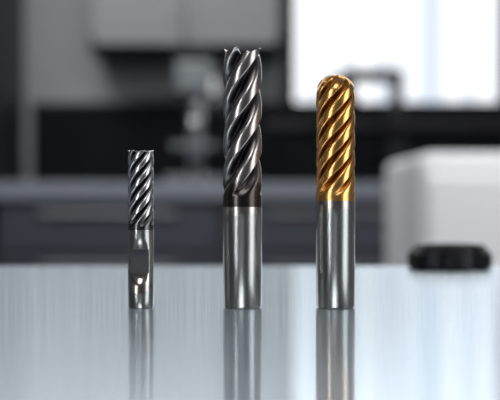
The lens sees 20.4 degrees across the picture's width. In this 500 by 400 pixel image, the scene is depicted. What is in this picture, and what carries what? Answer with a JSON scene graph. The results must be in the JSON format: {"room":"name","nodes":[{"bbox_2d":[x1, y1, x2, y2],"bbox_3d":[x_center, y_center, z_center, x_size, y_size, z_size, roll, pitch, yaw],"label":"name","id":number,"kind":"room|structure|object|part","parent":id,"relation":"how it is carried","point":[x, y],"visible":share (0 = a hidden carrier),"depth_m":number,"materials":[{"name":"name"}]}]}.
{"room":"machine workshop","nodes":[
{"label":"machine workshop","id":0,"kind":"room"},
{"bbox_2d":[23,0,280,182],"bbox_3d":[0.000,-0.567,4.560,6.240,3.000,0.120,0,0,0],"label":"wall","id":1,"kind":"structure","parent":0,"point":[59,65],"depth_m":4.50,"materials":[{"name":"grey paint"}]},
{"bbox_2d":[90,0,280,61],"bbox_3d":[-0.195,-0.802,4.319,0.574,0.710,0.355,0,0,0],"label":"upper cabinet","id":2,"kind":"object","parent":1,"relation":"attached to","point":[120,30],"visible":0.99,"depth_m":4.16,"materials":[{"name":"grey"}]},
{"bbox_3d":[-0.335,-0.807,4.167,0.272,0.680,0.016,0,0,0],"label":"door","id":3,"kind":"part","parent":2,"relation":"part of","materials":[{"name":"grey"}]},
{"bbox_3d":[-0.223,-0.587,4.151,0.012,0.120,0.018,0,0,0],"label":"handle","id":4,"kind":"part","parent":2,"relation":"part of","materials":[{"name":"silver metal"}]},
{"bbox_3d":[-0.167,-0.587,4.151,0.012,0.120,0.018,0,0,0],"label":"handle","id":5,"kind":"part","parent":2,"relation":"part of","materials":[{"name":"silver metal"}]},
{"bbox_3d":[-0.055,-0.807,4.167,0.272,0.680,0.016,0,0,0],"label":"door","id":6,"kind":"part","parent":2,"relation":"part of","materials":[{"name":"grey"}]},
{"bbox_2d":[33,102,499,182],"bbox_3d":[0.855,-0.179,4.441,3.100,0.265,0.059,0,0,0],"label":"backsplash","id":7,"kind":"structure","parent":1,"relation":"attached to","point":[74,142],"depth_m":4.45,"materials":[{"name":"black"}]},
{"bbox_3d":[0.855,-0.054,4.456,3.100,0.015,0.030,0,0,0],"label":"frame","id":8,"kind":"part","parent":7,"relation":"part of","materials":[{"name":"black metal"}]},
{"bbox_3d":[0.855,-0.304,4.456,3.100,0.015,0.030,0,0,0],"label":"frame","id":9,"kind":"part","parent":7,"relation":"part of","materials":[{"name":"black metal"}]},
{"bbox_2d":[266,120,499,127],"bbox_3d":[1.200,-0.243,4.470,2.300,0.025,0.100,0,0,0],"label":"sill","id":10,"kind":"structure","parent":1,"relation":"attached to","point":[269,123],"depth_m":4.42,"materials":[{"name":"black"}]},
{"bbox_2d":[281,0,499,101],"bbox_3d":[1.200,-0.887,4.560,2.200,1.260,0.108,0,0,0],"label":"window","id":11,"kind":"structure","parent":1,"relation":"in","point":[444,50],"depth_m":4.58,"materials":[{"name":"white glass"}]},
{"bbox_3d":[0.122,-0.887,4.560,0.045,1.260,0.108,0,0,0],"label":"frame","id":12,"kind":"part","parent":11,"relation":"part of","materials":[{"name":"black metal"}]},
{"bbox_3d":[1.200,-0.887,4.580,2.200,1.260,0.006,0,0,0],"label":"glass","id":13,"kind":"part","parent":11,"relation":"part of","materials":[{"name":"white glass"}]},
{"bbox_3d":[0.833,-0.887,4.550,0.030,1.260,0.050,0,0,0],"label":"frame","id":14,"kind":"part","parent":11,"relation":"part of","materials":[{"name":"white metal"}]},
{"bbox_3d":[0.000,0.983,1.000,6.240,0.100,7.240,0,0,0],"label":"floor","id":15,"kind":"structure","parent":0,"visible":0},
{"bbox_2d":[0,0,22,182],"bbox_3d":[-1.122,-0.067,4.082,0.800,2.000,0.695,0,0,0],"label":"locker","id":16,"kind":"object","parent":15,"relation":"on","point":[11,11],"visible":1,"depth_m":4.21,"materials":[{"name":"grey"}]},
{"bbox_2d":[0,183,385,265],"bbox_3d":[0.855,0.443,4.103,3.140,0.980,0.700,0,0,0],"label":"base cabinet","id":17,"kind":"object","parent":15,"relation":"on","point":[42,224],"visible":0.23,"depth_m":3.77,"materials":[{"name":"grey"}]},
{"bbox_3d":[-0.385,0.178,3.766,0.372,0.014,0.015,0,0,0],"label":"handle","id":18,"kind":"part","parent":17,"relation":"part of","materials":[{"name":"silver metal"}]},
{"bbox_3d":[-0.385,0.038,3.766,0.372,0.014,0.015,0,0,0],"label":"handle","id":19,"kind":"part","parent":17,"relation":"part of","materials":[{"name":"silver metal"}]},
{"bbox_3d":[-0.385,0.218,3.782,0.590,0.128,0.018,0,0,0],"label":"drawer","id":20,"kind":"part","parent":17,"relation":"part of","materials":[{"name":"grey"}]},
{"bbox_3d":[-0.385,0.078,3.782,0.590,0.128,0.018,0,0,0],"label":"drawer","id":21,"kind":"part","parent":17,"relation":"part of","materials":[{"name":"grey"}]},
{"bbox_2d":[164,49,222,182],"bbox_3d":[-0.155,-0.232,3.958,0.160,0.370,0.296,0,0,0],"label":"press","id":22,"kind":"object","parent":17,"relation":"on","point":[196,72],"visible":0.98,"depth_m":3.82,"materials":[{"name":"grey metal"}]},
{"bbox_3d":[-0.155,-0.335,4.066,0.080,0.104,0.080,0,0,0],"label":"motor","id":23,"kind":"part","parent":22,"relation":"part of","materials":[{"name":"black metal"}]},
{"bbox_3d":[-0.095,-0.385,3.821,0.019,0.019,0.019,0,0,0],"label":"feed knob","id":24,"kind":"part","parent":22,"relation":"part of","materials":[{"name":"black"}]},
{"bbox_3d":[-0.095,-0.232,3.886,0.019,0.019,0.019,0,0,0],"label":"feed knob","id":25,"kind":"part","parent":22,"relation":"part of","materials":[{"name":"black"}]},
{"bbox_3d":[-0.095,-0.356,3.860,0.008,0.008,0.096,0,-37,0],"label":"feed arm","id":26,"kind":"part","parent":22,"relation":"part of","materials":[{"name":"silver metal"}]},
{"bbox_3d":[-0.095,-0.279,3.892,0.008,0.096,0.008,0,-7,0],"label":"feed arm","id":27,"kind":"part","parent":22,"relation":"part of","materials":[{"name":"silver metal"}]},
{"bbox_3d":[0.235,0.218,3.782,0.590,0.128,0.018,0,0,0],"label":"drawer","id":28,"kind":"part","parent":17,"relation":"part of","materials":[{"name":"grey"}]},
{"bbox_3d":[0.235,0.078,3.782,0.590,0.128,0.018,0,0,0],"label":"drawer","id":29,"kind":"part","parent":17,"relation":"part of","materials":[{"name":"grey"}]},
{"bbox_3d":[0.235,0.178,3.766,0.372,0.014,0.015,0,0,0],"label":"handle","id":30,"kind":"part","parent":17,"relation":"part of","materials":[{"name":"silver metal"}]},
{"bbox_3d":[0.235,0.038,3.766,0.372,0.014,0.015,0,0,0],"label":"handle","id":31,"kind":"part","parent":17,"relation":"part of","materials":[{"name":"silver metal"}]},
{"bbox_2d":[340,68,408,182],"bbox_3d":[0.362,-0.217,4.080,0.295,0.340,0.160,0,0,0],"label":"faucet","id":32,"kind":"object","parent":17,"relation":"on","point":[396,151],"visible":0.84,"depth_m":4.06,"materials":[{"name":"black metal"}]},
{"bbox_3d":[0.355,-0.365,4.080,0.180,0.040,0.035,0,0,0],"label":"arm","id":33,"kind":"part","parent":32,"relation":"part of","materials":[{"name":"black metal"}]},
{"bbox_3d":[0.430,-0.217,4.080,0.040,0.300,0.040,0,0,0],"label":"post","id":34,"kind":"part","parent":32,"relation":"part of","materials":[{"name":"black metal"}]},
{"bbox_2d":[0,266,499,399],"bbox_3d":[0.000,0.483,0.366,1.600,0.900,0.672,0,0,0],"label":"steel table","id":35,"kind":"object","parent":15,"relation":"on","point":[67,332],"visible":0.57,"depth_m":0.33,"materials":[{"name":"grey metal"}]},
{"bbox_2d":[128,150,153,308],"bbox_3d":[-0.034,0.009,0.427,0.008,0.048,0.008,0,0,-17],"label":"mill","id":36,"kind":"object","parent":35,"relation":"on","point":[140,163],"visible":1,"depth_m":0.42,"materials":[{"name":"grey metal"}]},
{"bbox_2d":[223,46,261,308],"bbox_3d":[-0.002,-0.007,0.427,0.012,0.080,0.012,0,0,38],"label":"mill","id":37,"kind":"object","parent":35,"relation":"on","point":[242,73],"visible":1,"depth_m":0.42,"materials":[{"name":"grey metal"}]},
{"bbox_2d":[316,75,354,308],"bbox_3d":[0.026,-0.003,0.427,0.012,0.072,0.012,0,0,-11],"label":"mill","id":38,"kind":"object","parent":35,"relation":"on","point":[335,96],"visible":1,"depth_m":0.42,"materials":[{"name":"gold metal"}]},
{"bbox_2d":[408,243,491,270],"bbox_3d":[0.096,0.027,0.664,0.040,0.012,0.040,0,0,0],"label":"nut","id":39,"kind":"object","parent":35,"relation":"on","point":[429,256],"visible":1,"depth_m":0.65,"materials":[{"name":"black metal"}]},
{"bbox_2d":[386,152,499,265],"bbox_3d":[0.600,0.428,2.485,0.660,1.010,0.581,0,0,0],"label":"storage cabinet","id":40,"kind":"object","parent":15,"relation":"on","point":[432,197],"visible":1,"depth_m":2.23,"materials":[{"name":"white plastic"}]},
{"bbox_3d":[0.440,0.403,2.221,0.310,0.880,0.014,0,0,0],"label":"door","id":41,"kind":"part","parent":40,"relation":"part of","materials":[{"name":"white plastic"}]}
]}

